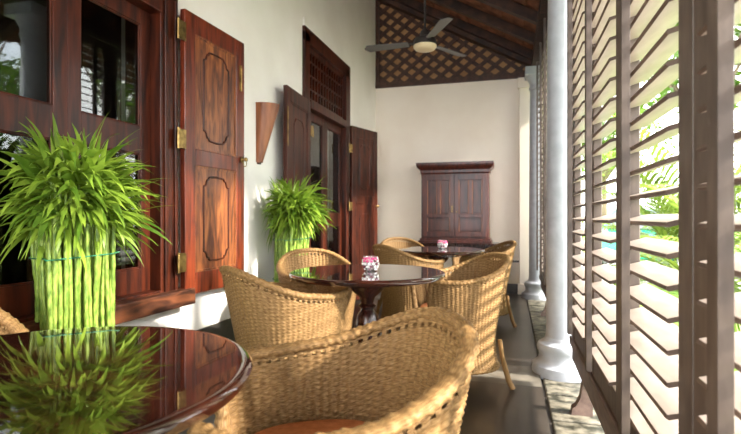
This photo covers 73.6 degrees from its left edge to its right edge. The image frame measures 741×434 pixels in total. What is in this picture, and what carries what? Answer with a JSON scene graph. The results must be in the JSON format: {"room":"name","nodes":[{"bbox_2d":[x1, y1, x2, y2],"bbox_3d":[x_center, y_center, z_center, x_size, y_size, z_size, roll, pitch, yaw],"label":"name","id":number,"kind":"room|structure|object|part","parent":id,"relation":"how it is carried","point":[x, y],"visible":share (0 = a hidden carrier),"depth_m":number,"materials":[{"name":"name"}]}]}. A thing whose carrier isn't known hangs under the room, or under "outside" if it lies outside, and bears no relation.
{"room":"veranda","nodes":[
{"label":"veranda","id":0,"kind":"room"},
{"bbox_2d":[115,0,375,329],"bbox_3d":[-1.413,-1.250,2.580,0.280,4.600,10.600,0,0,16],"label":"wall","id":1,"kind":"structure","parent":0,"point":[270,31],"depth_m":4.04,"materials":[{"name":"paint"}]},
{"bbox_2d":[0,0,247,331],"bbox_3d":[-1.302,-0.657,2.536,0.358,2.345,2.075,0,0,16],"label":"window","id":2,"kind":"structure","parent":1,"relation":"in","point":[82,62],"depth_m":2.71,"materials":[{"name":"brown wood"}]},
{"bbox_3d":[-1.476,-0.775,2.006,0.006,0.580,0.410,0,0,16],"label":"pane","id":3,"kind":"part","parent":2,"relation":"part of","materials":[{"name":"clear glass"}]},
{"bbox_3d":[-1.476,-0.033,2.006,0.006,0.645,0.410,0,0,16],"label":"pane","id":4,"kind":"part","parent":2,"relation":"part of","materials":[{"name":"clear glass"}]},
{"bbox_3d":[-1.476,-0.365,2.006,0.040,1.550,0.540,0,0,16],"label":"sash frame","id":5,"kind":"part","parent":2,"relation":"part of","materials":[{"name":"brown wood"}]},
{"bbox_3d":[-1.423,-0.690,2.292,0.257,2.280,1.340,0,0,16],"label":"frame","id":6,"kind":"part","parent":2,"relation":"part of","materials":[{"name":"brown wood"}]},
{"bbox_3d":[-1.312,0.469,2.245,0.135,0.093,1.510,0,0,16],"label":"sill","id":7,"kind":"part","parent":2,"relation":"part of","materials":[{"name":"brown wood"}]},
{"bbox_3d":[-1.329,-0.365,2.526,0.040,1.550,0.540,0,0,16],"label":"sash frame","id":8,"kind":"part","parent":2,"relation":"part of","materials":[{"name":"brown wood"}]},
{"bbox_3d":[-1.329,-0.775,2.526,0.006,0.580,0.410,0,0,16],"label":"pane","id":9,"kind":"part","parent":2,"relation":"part of","materials":[{"name":"clear glass"}]},
{"bbox_3d":[-1.329,-0.033,2.526,0.006,0.645,0.410,0,0,16],"label":"pane","id":10,"kind":"part","parent":2,"relation":"part of","materials":[{"name":"clear glass"}]},
{"bbox_3d":[-1.006,-0.380,3.206,0.036,1.690,0.625,0,0,18],"label":"frame","id":11,"kind":"part","parent":2,"relation":"part of","materials":[{"name":"red wood"}]},
{"bbox_3d":[-1.006,-0.759,3.206,0.032,0.698,0.441,0,0,18],"label":"panel","id":12,"kind":"part","parent":2,"relation":"part of","materials":[{"name":"brown wood"}]},
{"bbox_3d":[-1.006,0.011,3.206,0.032,0.654,0.441,0,0,18],"label":"panel","id":13,"kind":"part","parent":2,"relation":"part of","materials":[{"name":"brown wood"}]},
{"bbox_3d":[-0.877,-0.385,3.455,0.040,0.074,0.046,0,0,18],"label":"ring pull","id":14,"kind":"part","parent":2,"relation":"part of","materials":[{"name":"gold metal"}]},
{"bbox_2d":[197,318,235,341],"bbox_3d":[-1.313,0.885,2.396,0.012,0.330,10.300,0,0,16],"label":"baseboard","id":15,"kind":"structure","parent":1,"relation":"attached to","point":[224,328],"depth_m":3.41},
{"bbox_2d":[256,102,279,163],"bbox_3d":[-0.800,-0.659,3.966,0.146,0.482,0.220,0,0,16],"label":"wall sconce","id":16,"kind":"object","parent":1,"relation":"attached to","point":[266,112],"visible":1,"depth_m":3.88,"materials":[{"name":"brown wood"}]},
{"bbox_2d":[283,17,378,299],"bbox_3d":[-0.442,-0.435,5.361,0.476,2.966,2.475,0,0,16],"label":"door","id":17,"kind":"structure","parent":1,"relation":"in","point":[319,139],"depth_m":5.64,"materials":[{"name":"brown wood"}]},
{"bbox_3d":[-0.653,-0.045,4.455,0.036,2.130,0.620,0,0,12],"label":"frame","id":18,"kind":"part","parent":17,"relation":"part of","materials":[{"name":"brown wood"}]},
{"bbox_3d":[-0.653,-0.500,4.455,0.032,0.986,0.456,0,0,12],"label":"panel","id":19,"kind":"part","parent":17,"relation":"part of","materials":[{"name":"brown wood"}]},
{"bbox_3d":[-0.594,-0.515,5.152,0.006,0.960,0.425,0,0,16],"label":"pane","id":20,"kind":"part","parent":17,"relation":"part of","materials":[{"name":"clear glass"}]},
{"bbox_3d":[-0.594,0.502,5.152,0.006,0.815,0.425,0,0,16],"label":"pane","id":21,"kind":"part","parent":17,"relation":"part of","materials":[{"name":"clear glass"}]},
{"bbox_3d":[-0.594,-0.020,5.152,0.040,2.100,0.555,0,0,16],"label":"sash frame","id":22,"kind":"part","parent":17,"relation":"part of","materials":[{"name":"brown wood"}]},
{"bbox_3d":[-0.543,-0.395,5.444,0.240,2.890,1.395,0,0,16],"label":"frame","id":23,"kind":"part","parent":17,"relation":"part of","materials":[{"name":"brown wood"}]},
{"bbox_2d":[310,48,342,117],"bbox_3d":[-0.509,-1.425,5.417,0.060,0.550,1.110,0,0,16],"label":"grille","id":24,"kind":"object","parent":17,"relation":"attached to","point":[326,80],"depth_m":5.40,"materials":[{"name":"brown wood"}]},
{"bbox_3d":[-0.443,-1.535,5.460,0.021,0.770,1.470,0,0,16],"label":"plaster moulding","id":25,"kind":"part","parent":17,"relation":"part of","materials":[{"name":"brown wood"}]},
{"bbox_3d":[-0.443,-0.515,5.686,0.006,0.960,0.425,0,0,16],"label":"pane","id":26,"kind":"part","parent":17,"relation":"part of","materials":[{"name":"clear glass"}]},
{"bbox_3d":[-0.443,0.502,5.686,0.006,0.815,0.425,0,0,16],"label":"pane","id":27,"kind":"part","parent":17,"relation":"part of","materials":[{"name":"clear glass"}]},
{"bbox_3d":[-0.443,-0.020,5.686,0.040,2.100,0.555,0,0,16],"label":"sash frame","id":28,"kind":"part","parent":17,"relation":"part of","materials":[{"name":"brown wood"}]},
{"bbox_3d":[-0.080,-0.045,6.254,0.036,2.130,0.580,0,0,33],"label":"frame","id":29,"kind":"part","parent":17,"relation":"part of","materials":[{"name":"brown wood"}]},
{"bbox_3d":[-0.080,-0.628,6.254,0.032,0.731,0.416,0,0,33],"label":"panel","id":30,"kind":"part","parent":17,"relation":"part of","materials":[{"name":"brown wood"}]},
{"bbox_3d":[-0.080,0.362,6.254,0.032,1.061,0.416,0,0,33],"label":"panel","id":31,"kind":"part","parent":17,"relation":"part of","materials":[{"name":"brown wood"}]},
{"bbox_2d":[178,292,550,433],"bbox_3d":[-0.445,1.125,2.308,2.490,0.150,10.600,0,0,16],"label":"floor","id":32,"kind":"structure","parent":0,"point":[491,407],"depth_m":2.96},
{"bbox_2d":[0,307,28,334],"bbox_3d":[-1.268,0.642,1.366,0.608,0.819,0.566,0,0,41],"label":"wicker chair","id":33,"kind":"object","parent":32,"relation":"on","point":[9,324],"visible":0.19,"depth_m":1.60,"materials":[{"name":"wicker"}]},
{"bbox_2d":[0,326,252,433],"bbox_3d":[-0.677,0.675,0.962,0.872,0.740,0.872,0,0,16],"label":"round table","id":34,"kind":"object","parent":32,"relation":"on","point":[104,379],"visible":1,"depth_m":0.94,"materials":[{"name":"brown wood"}]},
{"bbox_2d":[0,112,173,330],"bbox_3d":[-1.157,0.309,1.978,0.596,1.483,0.719,0,0,44],"label":"bamboo","id":35,"kind":"object","parent":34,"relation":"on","point":[70,206],"visible":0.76,"depth_m":1.91,"materials":[{"name":"green plant"}]},
{"bbox_2d":[219,265,348,363],"bbox_3d":[-0.450,0.642,2.526,0.608,0.819,0.566,0,0,-36],"label":"wicker chair","id":36,"kind":"object","parent":32,"relation":"on","point":[263,313],"visible":0.59,"depth_m":2.30,"materials":[{"name":"wicker"}]},
{"bbox_2d":[261,173,337,282],"bbox_3d":[-0.544,0.343,3.907,0.533,1.414,0.721,0,0,23],"label":"bamboo","id":37,"kind":"object","parent":32,"relation":"on","point":[296,214],"visible":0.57,"depth_m":3.83,"materials":[{"name":"green plant"}]},
{"bbox_2d":[276,248,355,347],"bbox_3d":[-0.373,0.642,3.473,0.566,0.819,0.608,0,0,-19],"label":"wicker chair","id":38,"kind":"object","parent":32,"relation":"on","point":[284,266],"visible":0.17,"depth_m":3.67,"materials":[{"name":"wicker"}]},
{"bbox_2d":[186,307,479,433],"bbox_3d":[-0.081,0.642,1.154,0.620,0.819,0.699,0,0,-10],"label":"wicker chair","id":39,"kind":"object","parent":32,"relation":"on","point":[415,379],"visible":0.91,"depth_m":1.38,"materials":[{"name":"wicker"}]},
{"bbox_2d":[255,419,363,433],"bbox_3d":[-0.117,0.612,1.148,0.449,0.124,0.507,0,0,-10],"label":"seat cushion","id":40,"kind":"object","parent":39,"relation":"on","point":[262,426],"depth_m":1.33,"materials":[{"name":"fabric"}]},
{"bbox_2d":[289,264,444,341],"bbox_3d":[-0.018,0.675,2.790,0.872,0.740,0.872,0,0,16],"label":"round table","id":41,"kind":"object","parent":32,"relation":"on","point":[367,285],"visible":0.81,"depth_m":2.67,"materials":[{"name":"brown wood"}]},
{"bbox_2d":[362,256,378,270],"bbox_3d":[0.000,0.264,2.800,0.100,0.082,0.100,0,0,16],"label":"candle holder","id":42,"kind":"object","parent":41,"relation":"on","point":[369,263],"visible":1,"depth_m":2.76,"materials":[{"name":"clear glass"}]},
{"bbox_2d":[380,237,427,306],"bbox_3d":[0.384,0.642,5.523,0.566,0.819,0.608,0,0,-14],"label":"wicker chair","id":43,"kind":"object","parent":32,"relation":"on","point":[391,241],"visible":0.11,"depth_m":5.77,"materials":[{"name":"wicker"}]},
{"bbox_2d":[372,244,444,327],"bbox_3d":[0.325,0.642,4.407,0.608,0.819,0.566,0,0,-32],"label":"wicker chair","id":44,"kind":"object","parent":32,"relation":"on","point":[395,300],"visible":0.36,"depth_m":4.20,"materials":[{"name":"wicker"}]},
{"bbox_3d":[0.041,0.900,4.490,0.106,0.303,0.034,0,0,5],"label":"leg","id":45,"kind":"part","parent":44,"relation":"part of","materials":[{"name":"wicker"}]},
{"bbox_2d":[397,246,484,264],"bbox_3d":[0.646,0.675,4.722,0.872,0.740,0.872,0,0,16],"label":"round table","id":46,"kind":"object","parent":32,"relation":"on","point":[432,252],"visible":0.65,"depth_m":4.51,"materials":[{"name":"brown wood"}]},
{"bbox_2d":[437,240,447,248],"bbox_3d":[0.691,0.264,4.750,0.100,0.082,0.100,0,0,-42],"label":"candle holder","id":47,"kind":"object","parent":46,"relation":"on","point":[442,244],"visible":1,"depth_m":4.71,"materials":[{"name":"clear glass"}]},
{"bbox_2d":[408,241,499,251],"bbox_3d":[1.107,0.701,6.800,1.280,0.699,0.460,0,0,16],"label":"console table","id":48,"kind":"object","parent":32,"relation":"on","point":[471,245],"visible":0.06,"depth_m":6.55,"materials":[{"name":"brown wood"}]},
{"bbox_2d":[416,161,493,243],"bbox_3d":[1.167,-0.193,6.790,1.024,1.085,0.407,0,0,16],"label":"cabinet","id":49,"kind":"object","parent":48,"relation":"on","point":[455,196],"visible":1,"depth_m":6.62,"materials":[{"name":"brown wood"}]},
{"bbox_3d":[0.922,-0.150,6.704,0.306,0.690,0.013,0,0,16],"label":"panel","id":50,"kind":"part","parent":49,"relation":"part of","materials":[{"name":"brown wood"}]},
{"bbox_3d":[0.920,-0.150,6.697,0.306,0.690,0.014,0,0,16],"label":"moulding","id":51,"kind":"part","parent":49,"relation":"part of","materials":[{"name":"brown wood"}]},
{"bbox_3d":[0.921,-0.150,6.700,0.416,0.830,0.022,0,0,16],"label":"door frame","id":52,"kind":"part","parent":49,"relation":"part of","materials":[{"name":"brown wood"}]},
{"bbox_3d":[1.167,-0.657,6.790,1.024,0.155,0.407,0,0,16],"label":"cornice","id":53,"kind":"part","parent":49,"relation":"part of","materials":[{"name":"brown wood"}]},
{"bbox_3d":[1.330,-0.150,6.589,0.306,0.690,0.013,0,0,16],"label":"panel","id":54,"kind":"part","parent":49,"relation":"part of","materials":[{"name":"brown wood"}]},
{"bbox_3d":[1.328,-0.150,6.582,0.306,0.690,0.014,0,0,16],"label":"moulding","id":55,"kind":"part","parent":49,"relation":"part of","materials":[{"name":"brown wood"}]},
{"bbox_3d":[1.329,-0.150,6.585,0.416,0.830,0.022,0,0,16],"label":"door frame","id":56,"kind":"part","parent":49,"relation":"part of","materials":[{"name":"brown wood"}]},
{"bbox_2d":[410,252,514,389],"bbox_3d":[0.579,0.642,3.175,0.608,0.819,0.566,0,0,-16],"label":"wicker chair","id":57,"kind":"object","parent":32,"relation":"on","point":[475,292],"visible":0.5,"depth_m":2.97,"materials":[{"name":"wicker"}]},
{"bbox_3d":[0.829,0.900,3.017,0.107,0.303,0.034,0,0,21],"label":"leg","id":58,"kind":"part","parent":57,"relation":"part of","materials":[{"name":"wood"}]},
{"bbox_2d":[452,240,516,327],"bbox_3d":[1.130,0.642,4.916,0.608,0.819,0.566,0,0,-4],"label":"wicker chair","id":59,"kind":"object","parent":32,"relation":"on","point":[505,309],"visible":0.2,"depth_m":4.76,"materials":[{"name":"wicker"}]},
{"bbox_3d":[1.341,0.900,4.710,0.106,0.303,0.034,0,0,33],"label":"leg","id":60,"kind":"part","parent":59,"relation":"part of","materials":[{"name":"wicker"}]},
{"bbox_2d":[376,78,518,283],"bbox_3d":[1.477,-0.435,7.116,2.820,2.970,0.300,0,0,16],"label":"wall","id":61,"kind":"structure","parent":0,"point":[478,120],"depth_m":7.08,"materials":[{"name":"beige paint"}]},
{"bbox_2d":[506,284,517,293],"bbox_3d":[1.276,0.985,7.009,2.450,0.130,0.015,0,0,16],"label":"baseboard","id":62,"kind":"structure","parent":61,"relation":"attached to","point":[511,288],"depth_m":6.81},
{"bbox_2d":[518,77,529,293],"bbox_3d":[2.323,-0.420,6.670,0.650,2.940,0.099,0,0,16],"label":"pilaster","id":63,"kind":"object","parent":61,"relation":"attached to","point":[523,86],"visible":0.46,"depth_m":6.71,"materials":[{"name":"beige paint"}]},
{"bbox_2d":[380,4,524,81],"bbox_3d":[1.485,-2.726,7.145,2.820,1.611,0.240,0,0,16],"label":"wall","id":64,"kind":"structure","parent":0,"point":[397,15],"depth_m":7.22,"materials":[{"name":"beige paint"}]},
{"bbox_2d":[375,0,524,88],"bbox_3d":[1.220,-2.643,7.043,2.376,1.476,0.080,0,0,16],"label":"lattice","id":65,"kind":"object","parent":64,"relation":"attached to","point":[380,82],"visible":0.66,"depth_m":7.17,"materials":[{"name":"brown wood"}]},
{"bbox_2d":[378,0,530,65],"bbox_3d":[1.451,-2.526,6.931,2.970,1.764,0.170,0,0,16],"label":"board","id":66,"kind":"object","parent":64,"relation":"attached to","point":[463,35],"visible":0.3,"depth_m":6.92,"materials":[{"name":"brown wood"}]},
{"bbox_2d":[417,0,539,49],"bbox_3d":[0.021,-2.734,2.228,3.270,1.898,10.700,0,0,16],"label":"ceiling","id":67,"kind":"structure","parent":0,"point":[533,4],"depth_m":6.11,"materials":[{"name":"wood"}]},
{"bbox_2d":[365,0,466,56],"bbox_3d":[0.489,-2.238,4.911,1.101,1.130,1.078,0,0,0],"label":"ceiling fan","id":68,"kind":"object","parent":67,"relation":"hanging from","point":[426,42],"visible":1,"depth_m":4.97,"materials":[{"name":"grey"}]},
{"bbox_3d":[0.165,-1.760,5.125,0.470,0.028,0.128,0,0,18],"label":"blade","id":69,"kind":"part","parent":68,"relation":"part of","materials":[{"name":"grey"}]},
{"bbox_3d":[0.550,-2.311,5.000,0.022,0.921,0.022,0,0,0],"label":"rod","id":70,"kind":"part","parent":68,"relation":"part of","materials":[{"name":"grey metal"}]},
{"bbox_3d":[0.550,-1.810,5.000,0.230,0.180,0.230,0,0,0],"label":"motor","id":71,"kind":"part","parent":68,"relation":"part of","materials":[{"name":"grey metal"}]},
{"bbox_3d":[0.550,-1.700,5.000,0.236,0.055,0.236,0,0,0],"label":"lamp shade","id":72,"kind":"part","parent":68,"relation":"part of","materials":[{"name":"beige glass"}]},
{"bbox_3d":[0.634,-1.760,4.604,0.128,0.028,0.470,0,0,-12],"label":"blade","id":73,"kind":"part","parent":68,"relation":"part of","materials":[{"name":"grey"}]},
{"bbox_3d":[0.851,-1.760,5.271,0.470,0.028,0.128,0,0,-42],"label":"blade","id":74,"kind":"part","parent":68,"relation":"part of","materials":[{"name":"grey"}]},
{"bbox_2d":[392,0,532,60],"bbox_3d":[1.414,-2.566,6.801,2.970,1.724,0.090,0,0,16],"label":"rafter","id":75,"kind":"object","parent":67,"relation":"attached to","point":[469,28],"visible":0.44,"depth_m":6.77,"materials":[{"name":"brown wood"}]},
{"bbox_2d":[429,0,534,44],"bbox_3d":[1.243,-2.566,6.195,2.970,1.724,0.090,0,0,16],"label":"rafter","id":76,"kind":"object","parent":67,"relation":"attached to","point":[459,7],"visible":0.44,"depth_m":6.10,"materials":[{"name":"brown wood"}]},
{"bbox_2d":[477,0,537,24],"bbox_3d":[1.067,-2.566,5.569,2.970,1.724,0.090,0,0,16],"label":"rafter","id":77,"kind":"object","parent":67,"relation":"attached to","point":[513,8],"visible":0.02,"depth_m":5.39,"materials":[{"name":"brown wood"}]},
{"bbox_2d":[526,300,553,433],"bbox_3d":[1.119,1.165,1.866,0.760,0.170,10.600,0,0,16],"label":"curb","id":78,"kind":"object","parent":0,"point":[542,383],"depth_m":3.08,"materials":[{"name":"grey stone"}]},
{"bbox_2d":[527,299,604,433],"bbox_3d":[1.272,1.111,2.448,0.702,0.118,8.583,0,0,16],"label":"paving","id":79,"kind":"object","parent":78,"relation":"on","point":[560,396],"visible":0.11,"depth_m":2.83,"materials":[{"name":"stone"}]},
{"bbox_2d":[521,65,545,299],"bbox_3d":[2.188,-0.432,6.469,0.414,3.005,0.414,0,0,16],"label":"column","id":80,"kind":"structure","parent":79,"relation":"on","point":[533,291],"depth_m":6.39,"materials":[{"name":"paint"}]},
{"bbox_2d":[539,276,545,315],"bbox_3d":[1.777,0.883,4.902,0.130,0.342,2.800,0,0,16],"label":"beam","id":81,"kind":"structure","parent":79,"relation":"on","point":[543,287],"depth_m":5.35,"materials":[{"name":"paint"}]},
{"bbox_2d":[536,56,542,277],"bbox_3d":[2.035,-0.605,5.881,0.116,2.630,0.667,0,0,16],"label":"shutter","id":82,"kind":"object","parent":81,"relation":"on","point":[537,72],"visible":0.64,"depth_m":5.94,"materials":[{"name":"paint"}]},
{"bbox_3d":[2.017,-0.615,5.966,0.035,2.510,0.052,0,0,16],"label":"tilt rod","id":83,"kind":"part","parent":82,"relation":"part of","materials":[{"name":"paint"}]},
{"bbox_2d":[539,34,546,276],"bbox_3d":[1.852,-0.605,5.231,0.116,2.630,0.667,0,0,16],"label":"shutter","id":84,"kind":"object","parent":81,"relation":"on","point":[540,43],"visible":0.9,"depth_m":5.29,"materials":[{"name":"paint"}]},
{"bbox_3d":[1.833,-0.615,5.316,0.035,2.510,0.052,0,0,16],"label":"tilt rod","id":85,"kind":"part","parent":84,"relation":"part of","materials":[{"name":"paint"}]},
{"bbox_2d":[543,18,546,284],"bbox_3d":[1.669,-0.605,4.582,0.116,2.630,0.667,0,0,16],"label":"shutter","id":86,"kind":"object","parent":81,"relation":"on","point":[544,19],"visible":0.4,"depth_m":4.64,"materials":[{"name":"paint"}]},
{"bbox_2d":[532,0,581,382],"bbox_3d":[1.311,-0.432,3.360,0.414,3.005,0.414,0,0,16],"label":"column","id":87,"kind":"structure","parent":79,"relation":"on","point":[554,361],"depth_m":3.28,"materials":[{"name":"paint"}]},
{"bbox_2d":[531,0,547,65],"bbox_3d":[0.880,-1.992,1.721,0.220,0.115,10.190,0,0,16],"label":"beam","id":88,"kind":"structure","parent":87,"relation":"on","point":[543,4],"depth_m":5.14,"materials":[{"name":"brown wood"}]},
{"bbox_2d":[569,335,617,433],"bbox_3d":[0.539,0.883,0.513,0.130,0.342,5.280,0,0,16],"label":"beam","id":89,"kind":"structure","parent":79,"relation":"on","point":[591,395],"depth_m":2.38,"materials":[{"name":"paint"}]},
{"bbox_2d":[571,9,572,334],"bbox_3d":[1.240,-0.612,3.007,0.045,2.647,0.082,0,0,16],"label":"post","id":90,"kind":"object","parent":89,"relation":"on","point":[572,9],"visible":0.16,"depth_m":2.97,"materials":[{"name":"paint"}]},
{"bbox_2d":[567,0,584,356],"bbox_3d":[1.120,-0.605,2.637,0.116,2.630,0.667,0,0,16],"label":"shutter","id":91,"kind":"object","parent":89,"relation":"on","point":[577,17],"visible":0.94,"depth_m":2.70,"materials":[{"name":"paint"}]},
{"bbox_3d":[1.102,-0.615,2.722,0.035,2.510,0.052,0,0,16],"label":"tilt rod","id":92,"kind":"part","parent":91,"relation":"part of","materials":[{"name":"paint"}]},
{"bbox_3d":[1.135,0.667,2.633,0.032,0.085,0.491,0,0,16],"label":"rail","id":93,"kind":"part","parent":91,"relation":"part of","materials":[{"name":"paint"}]},
{"bbox_2d":[585,0,617,419],"bbox_3d":[0.937,-0.605,1.988,0.116,2.630,0.667,0,0,16],"label":"shutter","id":94,"kind":"object","parent":89,"relation":"on","point":[601,16],"visible":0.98,"depth_m":2.05,"materials":[{"name":"paint"}]},
{"bbox_3d":[0.919,-0.615,2.073,0.035,2.510,0.052,0,0,16],"label":"tilt rod","id":95,"kind":"part","parent":94,"relation":"part of","materials":[{"name":"paint"}]},
{"bbox_3d":[0.952,0.667,1.984,0.032,0.085,0.491,0,0,16],"label":"rail","id":96,"kind":"part","parent":94,"relation":"part of","materials":[{"name":"paint"}]},
{"bbox_2d":[618,0,693,433],"bbox_3d":[0.754,-0.605,1.338,0.116,2.630,0.667,0,0,16],"label":"shutter","id":97,"kind":"object","parent":89,"relation":"on","point":[656,383],"visible":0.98,"depth_m":1.30,"materials":[{"name":"paint"}]},
{"bbox_3d":[0.736,-0.615,1.423,0.035,2.510,0.052,0,0,16],"label":"tilt rod","id":98,"kind":"part","parent":97,"relation":"part of","materials":[{"name":"paint"}]},
{"bbox_3d":[0.769,0.667,1.334,0.032,0.085,0.491,0,0,16],"label":"rail","id":99,"kind":"part","parent":97,"relation":"part of","materials":[{"name":"paint"}]},
{"bbox_2d":[694,0,740,433],"bbox_3d":[0.571,-0.605,0.689,0.116,2.630,0.667,0,0,16],"label":"shutter","id":100,"kind":"object","parent":89,"relation":"on","point":[717,348],"visible":1,"depth_m":0.77,"materials":[{"name":"paint"}]},
{"bbox_3d":[0.552,-0.615,0.773,0.035,2.510,0.052,0,0,16],"label":"tilt rod","id":101,"kind":"part","parent":100,"relation":"part of","materials":[{"name":"paint"}]},
{"label":"outside","id":102,"kind":"structure","parent":0,"visible":0},
{"bbox_2d":[582,225,740,288],"bbox_3d":[36.117,1.290,15.789,59.050,0.220,110.000,0,0,16],"label":"ground","id":103,"kind":"structure","parent":102,"point":[739,283],"depth_m":9.20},
{"bbox_2d":[602,208,678,264],"bbox_3d":[6.538,0.481,11.566,1.680,1.398,3.575,0,0,44],"label":"swimming pool","id":104,"kind":"object","parent":103,"relation":"on","point":[604,245],"visible":0.02,"depth_m":10.62,"materials":[{"name":"teal water"}]},
{"bbox_2d":[582,227,740,370],"bbox_3d":[18.878,1.165,22.729,36.000,0.030,66.000,0,0,16],"label":"lawn","id":105,"kind":"structure","parent":103,"relation":"on","point":[583,238],"depth_m":7.75,"materials":[{"name":"green plant"}]},
{"bbox_2d":[581,97,678,223],"bbox_3d":[10.786,-2.176,22.030,5.337,6.662,4.912,0,0,32],"label":"tree","id":106,"kind":"object","parent":105,"relation":"on","point":[605,177],"visible":0.08,"depth_m":21.78,"materials":[{"name":"green plant"}]},
{"bbox_3d":[10.786,-3.555,22.030,5.337,3.903,4.912,0,0,32],"label":"crown","id":107,"kind":"part","parent":106,"relation":"part of","materials":[{"name":"green plant"}]},
{"bbox_2d":[582,104,740,263],"bbox_3d":[5.278,-0.256,7.628,4.479,2.823,4.543,0,0,0],"label":"areca palm","id":108,"kind":"object","parent":105,"relation":"on","point":[664,231],"visible":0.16,"depth_m":7.62,"materials":[{"name":"green plant"}]},
{"bbox_2d":[582,113,740,331],"bbox_3d":[3.030,0.222,4.379,2.815,1.870,3.100,0,0,-29],"label":"areca palm","id":109,"kind":"object","parent":105,"relation":"on","point":[669,263],"visible":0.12,"depth_m":4.57,"materials":[{"name":"green plant"}]},
{"bbox_2d":[614,22,740,114],"bbox_3d":[8.864,-3.457,12.944,5.268,9.221,5.360,0,0,-27],"label":"tree","id":110,"kind":"object","parent":105,"relation":"on","point":[672,87],"visible":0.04,"depth_m":13.35,"materials":[{"name":"green plant"}]}
]}

